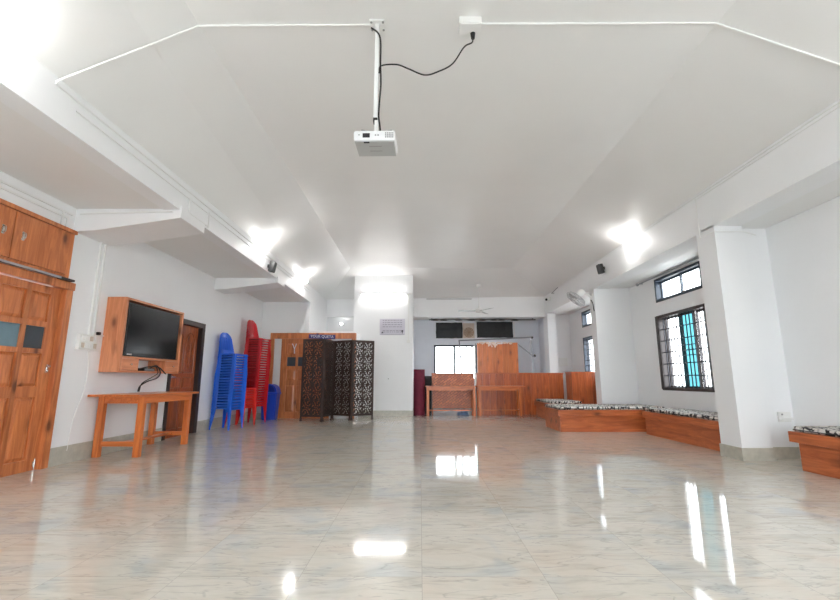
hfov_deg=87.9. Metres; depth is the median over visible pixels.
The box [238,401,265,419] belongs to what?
plastic chair
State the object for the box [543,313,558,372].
pillar
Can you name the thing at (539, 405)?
bench
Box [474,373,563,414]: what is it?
wooden partition
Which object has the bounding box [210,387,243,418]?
plastic chair
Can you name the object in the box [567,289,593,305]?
wall fan
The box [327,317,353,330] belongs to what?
wall
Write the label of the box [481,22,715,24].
conduit
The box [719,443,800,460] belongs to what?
baseboard
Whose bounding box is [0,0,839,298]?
ceiling
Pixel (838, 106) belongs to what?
conduit
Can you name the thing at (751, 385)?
pillar
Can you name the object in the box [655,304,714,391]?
window
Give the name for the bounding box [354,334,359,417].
wall
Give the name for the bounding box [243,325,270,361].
plastic chair
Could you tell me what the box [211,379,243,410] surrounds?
plastic chair
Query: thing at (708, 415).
mattress
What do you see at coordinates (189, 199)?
conduit
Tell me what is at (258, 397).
plastic chair
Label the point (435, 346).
window
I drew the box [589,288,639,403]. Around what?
pillar
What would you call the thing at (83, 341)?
switchboard
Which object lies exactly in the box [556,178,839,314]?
ceiling
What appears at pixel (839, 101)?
conduit
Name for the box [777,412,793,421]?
wall socket
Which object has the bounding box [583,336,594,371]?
window
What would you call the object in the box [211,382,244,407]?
plastic chair
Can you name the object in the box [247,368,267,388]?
plastic chair
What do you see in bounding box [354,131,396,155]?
projector
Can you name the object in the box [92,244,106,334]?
conduit
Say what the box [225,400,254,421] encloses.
plastic chair
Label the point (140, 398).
console table
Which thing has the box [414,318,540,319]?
ceiling
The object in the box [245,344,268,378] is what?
plastic chair
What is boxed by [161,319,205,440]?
door
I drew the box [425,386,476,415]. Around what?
table
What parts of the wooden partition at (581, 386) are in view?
panel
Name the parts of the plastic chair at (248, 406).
leg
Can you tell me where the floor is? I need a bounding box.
[0,409,839,599]
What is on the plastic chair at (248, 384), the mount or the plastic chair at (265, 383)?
the plastic chair at (265, 383)
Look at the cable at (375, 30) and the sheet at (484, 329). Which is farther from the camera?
the sheet at (484, 329)
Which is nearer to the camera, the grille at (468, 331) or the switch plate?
the switch plate
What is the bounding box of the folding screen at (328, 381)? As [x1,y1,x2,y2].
[299,339,373,421]
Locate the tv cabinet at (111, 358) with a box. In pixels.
[98,297,183,373]
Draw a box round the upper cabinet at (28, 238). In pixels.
[0,198,77,281]
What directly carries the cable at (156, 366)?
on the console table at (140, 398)
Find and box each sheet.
[436,322,462,337]
[477,322,512,337]
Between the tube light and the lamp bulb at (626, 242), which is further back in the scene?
the tube light
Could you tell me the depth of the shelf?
6.18 m
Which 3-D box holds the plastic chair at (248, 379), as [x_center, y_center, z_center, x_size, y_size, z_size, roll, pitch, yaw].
[-3.778,1.795,9.924,0.472,0.862,0.445,-2,-11,12]
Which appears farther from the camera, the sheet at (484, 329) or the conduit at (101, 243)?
the sheet at (484, 329)
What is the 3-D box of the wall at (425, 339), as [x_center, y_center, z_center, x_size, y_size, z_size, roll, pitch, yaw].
[0.300,1.545,15.069,9.200,4.300,0.200,0,-10,0]
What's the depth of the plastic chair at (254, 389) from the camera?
9.40 m
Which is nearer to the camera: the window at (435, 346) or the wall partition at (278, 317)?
the wall partition at (278, 317)
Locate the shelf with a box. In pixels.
[122,356,177,361]
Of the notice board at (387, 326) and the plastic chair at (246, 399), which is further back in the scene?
the notice board at (387, 326)
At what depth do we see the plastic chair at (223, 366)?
8.65 m
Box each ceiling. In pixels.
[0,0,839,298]
[0,102,301,301]
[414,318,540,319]
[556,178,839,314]
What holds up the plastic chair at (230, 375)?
on the plastic chair at (220, 377)
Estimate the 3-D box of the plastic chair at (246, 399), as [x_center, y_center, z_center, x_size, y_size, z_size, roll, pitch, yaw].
[-3.815,2.074,9.285,0.472,0.862,0.445,-2,-11,11]
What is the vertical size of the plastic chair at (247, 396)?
0.862 m
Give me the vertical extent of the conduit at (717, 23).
0.517 m
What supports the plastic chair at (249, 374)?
on the plastic chair at (247, 376)
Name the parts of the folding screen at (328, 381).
panel frame, panel frame, panel frame, panel frame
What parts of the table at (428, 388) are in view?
leg, leg, leg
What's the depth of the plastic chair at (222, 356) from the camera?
8.74 m
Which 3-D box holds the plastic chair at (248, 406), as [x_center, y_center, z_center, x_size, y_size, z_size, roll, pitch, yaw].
[-3.820,2.227,9.254,0.472,0.862,0.445,-2,-11,11]
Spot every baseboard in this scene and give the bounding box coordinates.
[48,410,256,466]
[358,408,413,415]
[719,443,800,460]
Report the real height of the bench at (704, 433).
0.400 m
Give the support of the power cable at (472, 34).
hanging from the box at (466, 25)
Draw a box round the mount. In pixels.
[361,19,392,130]
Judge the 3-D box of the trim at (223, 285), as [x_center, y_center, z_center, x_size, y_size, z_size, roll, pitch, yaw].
[-3.515,-0.300,8.976,1.310,0.270,0.450,0,-10,0]
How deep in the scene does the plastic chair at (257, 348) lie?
9.94 m
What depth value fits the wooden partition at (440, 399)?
12.26 m
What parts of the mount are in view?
ceiling plate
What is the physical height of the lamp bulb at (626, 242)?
0.146 m
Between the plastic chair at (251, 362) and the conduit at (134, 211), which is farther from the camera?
the plastic chair at (251, 362)
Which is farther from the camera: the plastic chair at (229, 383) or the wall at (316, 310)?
the wall at (316, 310)
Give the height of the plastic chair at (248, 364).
0.862 m
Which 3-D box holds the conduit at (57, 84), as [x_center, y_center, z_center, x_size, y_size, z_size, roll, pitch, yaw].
[-2.870,-0.975,7.433,0.015,0.015,8.130,0,-10,0]
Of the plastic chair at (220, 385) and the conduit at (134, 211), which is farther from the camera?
the plastic chair at (220, 385)
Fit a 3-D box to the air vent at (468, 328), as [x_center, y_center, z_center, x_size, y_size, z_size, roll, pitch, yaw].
[1.680,1.060,15.031,0.400,0.520,0.046,0,-10,0]
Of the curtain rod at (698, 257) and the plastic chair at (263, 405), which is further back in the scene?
the plastic chair at (263, 405)
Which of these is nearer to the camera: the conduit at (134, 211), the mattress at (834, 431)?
the mattress at (834, 431)
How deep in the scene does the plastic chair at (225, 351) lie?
8.91 m
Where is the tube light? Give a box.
[360,293,406,296]
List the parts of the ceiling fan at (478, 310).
blade, motor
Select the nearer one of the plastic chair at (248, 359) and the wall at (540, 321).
the plastic chair at (248, 359)
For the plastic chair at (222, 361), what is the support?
on the plastic chair at (222, 364)
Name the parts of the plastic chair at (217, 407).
leg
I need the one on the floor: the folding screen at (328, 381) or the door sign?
the folding screen at (328, 381)
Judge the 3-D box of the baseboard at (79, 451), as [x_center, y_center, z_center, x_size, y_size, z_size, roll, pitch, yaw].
[-4.123,1.585,3.929,0.034,0.200,14.300,0,-10,0]
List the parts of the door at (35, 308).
panel, panel, pane, panel, panel, panel, pane, panel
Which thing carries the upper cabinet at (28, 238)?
attached to the wall at (139, 271)
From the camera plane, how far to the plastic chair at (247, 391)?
9.38 m
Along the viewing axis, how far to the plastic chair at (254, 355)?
9.87 m
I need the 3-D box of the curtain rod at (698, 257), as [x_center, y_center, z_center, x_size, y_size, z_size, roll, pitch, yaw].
[4.605,-0.586,7.748,0.090,0.060,3.030,0,-10,0]
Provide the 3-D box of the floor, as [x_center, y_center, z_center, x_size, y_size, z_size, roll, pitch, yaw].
[0.400,2.109,5.815,9.600,0.150,18.600,0,-10,0]
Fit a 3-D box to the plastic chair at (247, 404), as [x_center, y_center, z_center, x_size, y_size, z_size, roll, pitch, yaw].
[-3.817,2.175,9.262,0.472,0.862,0.445,-2,-11,11]
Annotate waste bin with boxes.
[261,384,280,419]
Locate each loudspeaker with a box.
[267,261,276,272]
[596,264,604,273]
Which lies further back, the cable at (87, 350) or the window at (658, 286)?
the window at (658, 286)
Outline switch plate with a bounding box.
[559,358,567,365]
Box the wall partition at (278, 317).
[256,302,305,412]
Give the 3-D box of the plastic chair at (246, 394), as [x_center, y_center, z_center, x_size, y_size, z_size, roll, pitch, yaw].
[-3.813,1.971,9.304,0.472,0.862,0.445,-2,-11,11]
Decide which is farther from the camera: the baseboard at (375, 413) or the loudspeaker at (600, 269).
the baseboard at (375, 413)
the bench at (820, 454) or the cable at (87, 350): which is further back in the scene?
the cable at (87, 350)
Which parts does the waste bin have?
lid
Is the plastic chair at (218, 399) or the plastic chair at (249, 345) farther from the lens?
the plastic chair at (249, 345)
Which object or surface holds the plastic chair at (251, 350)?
on the plastic chair at (249, 352)
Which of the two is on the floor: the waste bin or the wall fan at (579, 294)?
the waste bin
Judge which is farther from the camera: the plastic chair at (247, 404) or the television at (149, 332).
the plastic chair at (247, 404)
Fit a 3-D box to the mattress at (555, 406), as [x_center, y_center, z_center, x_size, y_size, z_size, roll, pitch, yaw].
[3.600,2.115,8.648,1.991,0.056,0.972,0,-10,0]
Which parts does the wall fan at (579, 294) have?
motor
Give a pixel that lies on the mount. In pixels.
(378, 24)
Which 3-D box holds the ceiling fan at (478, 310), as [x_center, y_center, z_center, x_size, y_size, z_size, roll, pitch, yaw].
[1.585,-0.063,12.720,0.951,0.875,1.097,0,-10,0]
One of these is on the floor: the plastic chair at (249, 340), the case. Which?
the case
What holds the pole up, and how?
on the floor
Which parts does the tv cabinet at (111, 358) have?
drawer, board, drawer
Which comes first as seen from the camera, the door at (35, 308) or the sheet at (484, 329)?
the door at (35, 308)
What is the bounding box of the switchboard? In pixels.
[75,333,97,350]
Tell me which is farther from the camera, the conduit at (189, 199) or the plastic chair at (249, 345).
the plastic chair at (249, 345)
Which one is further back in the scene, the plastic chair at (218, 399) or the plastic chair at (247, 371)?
the plastic chair at (247, 371)
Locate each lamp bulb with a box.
[259,245,268,252]
[624,240,633,246]
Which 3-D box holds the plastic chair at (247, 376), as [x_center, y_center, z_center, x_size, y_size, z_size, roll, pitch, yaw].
[-3.776,1.742,9.933,0.472,0.862,0.445,-2,-11,12]
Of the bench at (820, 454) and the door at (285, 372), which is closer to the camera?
the bench at (820, 454)
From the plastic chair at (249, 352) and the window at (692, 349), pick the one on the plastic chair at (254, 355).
the plastic chair at (249, 352)
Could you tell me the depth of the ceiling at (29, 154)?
4.58 m
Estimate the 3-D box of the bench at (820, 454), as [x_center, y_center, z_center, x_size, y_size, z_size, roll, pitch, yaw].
[4.330,1.330,3.091,0.600,0.400,3.360,0,-10,0]
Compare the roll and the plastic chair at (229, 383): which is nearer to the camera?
the plastic chair at (229, 383)
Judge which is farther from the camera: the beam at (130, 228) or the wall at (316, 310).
the wall at (316, 310)
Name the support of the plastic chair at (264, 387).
on the plastic chair
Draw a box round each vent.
[385,132,392,137]
[463,323,474,337]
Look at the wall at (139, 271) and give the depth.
6.00 m
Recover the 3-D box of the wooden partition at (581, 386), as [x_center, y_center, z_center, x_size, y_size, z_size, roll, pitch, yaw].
[4.270,2.471,11.416,0.720,1.160,0.490,0,-10,0]
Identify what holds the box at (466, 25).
attached to the ceiling at (520, 164)
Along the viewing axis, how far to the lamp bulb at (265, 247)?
7.82 m
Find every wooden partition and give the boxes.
[431,373,473,414]
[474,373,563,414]
[565,372,596,403]
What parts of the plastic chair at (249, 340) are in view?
backrest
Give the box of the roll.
[414,369,424,414]
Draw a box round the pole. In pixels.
[474,344,476,414]
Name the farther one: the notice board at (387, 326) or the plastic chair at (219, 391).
the notice board at (387, 326)
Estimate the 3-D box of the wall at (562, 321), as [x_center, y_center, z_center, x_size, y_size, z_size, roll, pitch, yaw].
[4.475,1.261,13.520,0.850,4.300,0.150,0,-10,0]
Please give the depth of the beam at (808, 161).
5.36 m
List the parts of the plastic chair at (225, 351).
backrest, leg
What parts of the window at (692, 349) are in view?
sash, pane, sash, sash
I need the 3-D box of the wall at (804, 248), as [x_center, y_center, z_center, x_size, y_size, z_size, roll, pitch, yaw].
[4.760,-0.233,5.380,0.220,4.300,16.500,0,-10,0]
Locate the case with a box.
[425,376,431,413]
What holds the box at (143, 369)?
on the tv cabinet at (111, 358)
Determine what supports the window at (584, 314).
in the wall at (804, 248)
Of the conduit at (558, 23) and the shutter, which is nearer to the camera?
the conduit at (558, 23)
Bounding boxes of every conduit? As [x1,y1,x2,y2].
[0,179,73,226]
[55,25,198,81]
[55,82,310,290]
[76,111,309,292]
[80,211,172,214]
[88,242,102,334]
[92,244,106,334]
[188,199,207,226]
[199,24,371,26]
[407,293,412,342]
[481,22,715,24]
[556,101,839,289]
[695,199,755,238]
[696,106,839,199]
[716,22,839,65]
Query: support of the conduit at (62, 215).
attached to the wall at (139, 271)
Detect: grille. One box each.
[436,356,473,356]
[464,327,473,336]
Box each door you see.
[0,263,75,477]
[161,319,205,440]
[269,333,356,418]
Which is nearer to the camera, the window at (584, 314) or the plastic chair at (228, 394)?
the plastic chair at (228, 394)
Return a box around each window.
[434,345,477,379]
[581,309,590,327]
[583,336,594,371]
[654,261,701,302]
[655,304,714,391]
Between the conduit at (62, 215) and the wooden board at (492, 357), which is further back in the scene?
the wooden board at (492, 357)
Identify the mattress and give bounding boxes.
[536,399,581,403]
[545,404,664,409]
[645,408,717,420]
[793,426,839,436]
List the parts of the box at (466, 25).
plate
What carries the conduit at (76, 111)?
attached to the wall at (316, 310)
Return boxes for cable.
[66,350,88,450]
[137,365,165,391]
[371,27,381,130]
[378,32,474,75]
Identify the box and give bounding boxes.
[138,368,154,370]
[458,17,481,34]
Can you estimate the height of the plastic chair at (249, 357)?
0.862 m
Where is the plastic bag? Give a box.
[457,411,468,414]
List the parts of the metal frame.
post, post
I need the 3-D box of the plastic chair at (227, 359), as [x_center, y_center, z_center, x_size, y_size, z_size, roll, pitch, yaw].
[-3.820,1.189,8.834,0.472,0.862,0.445,-2,-11,12]
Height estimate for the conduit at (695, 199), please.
0.589 m
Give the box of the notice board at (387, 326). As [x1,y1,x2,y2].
[380,319,404,334]
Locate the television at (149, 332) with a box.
[122,302,179,359]
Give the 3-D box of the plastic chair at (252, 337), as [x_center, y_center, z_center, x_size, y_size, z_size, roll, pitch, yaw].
[-3.755,0.884,10.093,0.472,0.862,0.445,-2,-11,12]
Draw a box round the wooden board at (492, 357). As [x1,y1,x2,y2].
[477,342,518,372]
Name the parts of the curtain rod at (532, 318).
rod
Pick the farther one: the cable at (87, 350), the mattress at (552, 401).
the mattress at (552, 401)
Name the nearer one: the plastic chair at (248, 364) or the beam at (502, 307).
the plastic chair at (248, 364)
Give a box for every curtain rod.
[429,318,535,320]
[636,257,698,285]
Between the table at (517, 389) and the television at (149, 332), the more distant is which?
the table at (517, 389)
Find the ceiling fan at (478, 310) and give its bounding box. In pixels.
[458,283,491,313]
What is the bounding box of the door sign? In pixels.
[309,334,334,338]
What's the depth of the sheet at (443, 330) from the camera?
15.02 m
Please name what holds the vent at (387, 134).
attached to the projector
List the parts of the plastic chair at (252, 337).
backrest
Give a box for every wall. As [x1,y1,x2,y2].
[0,171,262,447]
[305,287,326,332]
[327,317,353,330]
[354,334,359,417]
[413,320,540,408]
[538,318,545,372]
[556,315,572,398]
[569,196,839,456]
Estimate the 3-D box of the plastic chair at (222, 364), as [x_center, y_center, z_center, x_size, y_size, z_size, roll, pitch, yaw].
[-3.820,1.292,8.816,0.472,0.862,0.445,-2,-11,12]
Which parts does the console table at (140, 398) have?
leg, leg, leg, leg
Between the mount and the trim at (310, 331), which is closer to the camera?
the mount
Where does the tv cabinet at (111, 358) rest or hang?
attached to the wall at (139, 271)
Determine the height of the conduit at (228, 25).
0.018 m
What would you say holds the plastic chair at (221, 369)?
on the plastic chair at (221, 372)
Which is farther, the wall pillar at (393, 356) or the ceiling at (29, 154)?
the wall pillar at (393, 356)
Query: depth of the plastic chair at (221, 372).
8.64 m
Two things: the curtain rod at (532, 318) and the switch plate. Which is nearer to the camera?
the switch plate
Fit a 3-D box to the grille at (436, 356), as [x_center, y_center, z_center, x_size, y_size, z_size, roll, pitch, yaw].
[1.220,2.119,14.897,1.360,0.768,0.010,0,-10,0]
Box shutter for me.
[655,316,674,388]
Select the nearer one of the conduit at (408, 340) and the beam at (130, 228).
the beam at (130, 228)
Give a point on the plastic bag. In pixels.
(460, 412)
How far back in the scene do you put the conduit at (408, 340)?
12.15 m
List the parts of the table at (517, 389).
leg, leg, leg, leg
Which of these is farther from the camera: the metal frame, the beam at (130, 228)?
the metal frame
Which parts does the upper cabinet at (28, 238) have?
handle, door, handle, curtain rail, door, rail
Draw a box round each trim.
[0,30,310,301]
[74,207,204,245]
[214,276,284,293]
[310,331,357,333]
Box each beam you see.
[326,297,544,317]
[544,99,839,313]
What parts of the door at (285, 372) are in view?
panel, panel, panel, pane, panel, panel, panel, pane, panel, panel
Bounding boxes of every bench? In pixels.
[534,401,550,418]
[543,407,645,431]
[642,411,720,450]
[788,431,839,478]
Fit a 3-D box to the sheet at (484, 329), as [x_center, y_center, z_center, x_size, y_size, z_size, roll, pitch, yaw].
[2.581,1.023,15.028,1.250,0.558,0.019,0,-10,0]
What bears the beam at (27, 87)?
attached to the wall at (316, 310)
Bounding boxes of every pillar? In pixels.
[353,275,413,410]
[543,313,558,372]
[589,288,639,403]
[696,225,797,447]
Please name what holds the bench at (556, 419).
on the floor
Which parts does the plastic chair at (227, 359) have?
backrest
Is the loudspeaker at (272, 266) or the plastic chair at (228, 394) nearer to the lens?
the loudspeaker at (272, 266)
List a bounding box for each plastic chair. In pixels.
[209,392,242,421]
[209,395,242,427]
[209,397,242,424]
[209,399,242,430]
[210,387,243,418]
[210,390,243,415]
[211,378,244,404]
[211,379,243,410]
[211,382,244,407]
[211,384,243,413]
[212,360,244,399]
[212,364,244,396]
[212,372,244,401]
[213,349,246,385]
[213,351,245,390]
[213,355,245,388]
[213,356,245,393]
[214,335,247,377]
[214,338,246,379]
[214,340,246,382]
[215,333,247,374]
[224,405,254,426]
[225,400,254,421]
[225,403,254,423]
[226,398,254,418]
[234,369,256,408]
[236,372,255,410]
[237,404,265,423]
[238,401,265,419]
[239,396,265,416]
[242,331,269,366]
[242,339,269,371]
[242,361,268,380]
[243,322,270,359]
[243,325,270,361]
[243,395,255,415]
[244,393,255,413]
[245,320,270,356]
[245,342,268,375]
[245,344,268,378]
[246,330,270,363]
[246,336,269,368]
[246,346,269,373]
[246,383,266,403]
[246,386,266,404]
[247,363,268,383]
[247,366,268,385]
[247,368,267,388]
[247,371,267,390]
[247,373,267,393]
[247,376,267,395]
[247,378,267,398]
[247,381,266,400]
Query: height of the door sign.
0.130 m
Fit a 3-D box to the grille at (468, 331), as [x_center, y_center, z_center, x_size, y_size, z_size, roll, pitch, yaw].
[1.680,1.117,15.010,0.346,0.346,0.025,0,-10,0]
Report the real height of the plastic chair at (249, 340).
0.862 m
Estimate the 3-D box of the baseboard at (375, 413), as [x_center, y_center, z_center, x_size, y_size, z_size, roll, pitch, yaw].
[-1.023,3.154,12.311,1.674,0.140,1.244,0,-10,0]
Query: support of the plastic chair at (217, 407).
on the floor
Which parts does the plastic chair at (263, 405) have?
leg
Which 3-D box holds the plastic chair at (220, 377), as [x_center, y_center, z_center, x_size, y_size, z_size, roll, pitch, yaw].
[-3.826,1.550,8.768,0.472,0.862,0.445,-2,-11,12]
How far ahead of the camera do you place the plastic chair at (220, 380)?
8.62 m
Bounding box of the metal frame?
[458,336,535,409]
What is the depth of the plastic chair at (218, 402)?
8.52 m
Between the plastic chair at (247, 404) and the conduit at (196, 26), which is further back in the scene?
the plastic chair at (247, 404)
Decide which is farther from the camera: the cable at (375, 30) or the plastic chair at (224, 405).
the plastic chair at (224, 405)
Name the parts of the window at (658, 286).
sash, sash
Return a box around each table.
[87,392,198,457]
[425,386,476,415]
[477,386,524,415]
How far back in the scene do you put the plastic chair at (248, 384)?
9.86 m
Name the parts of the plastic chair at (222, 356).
backrest, leg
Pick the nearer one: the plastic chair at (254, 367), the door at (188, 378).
the door at (188, 378)

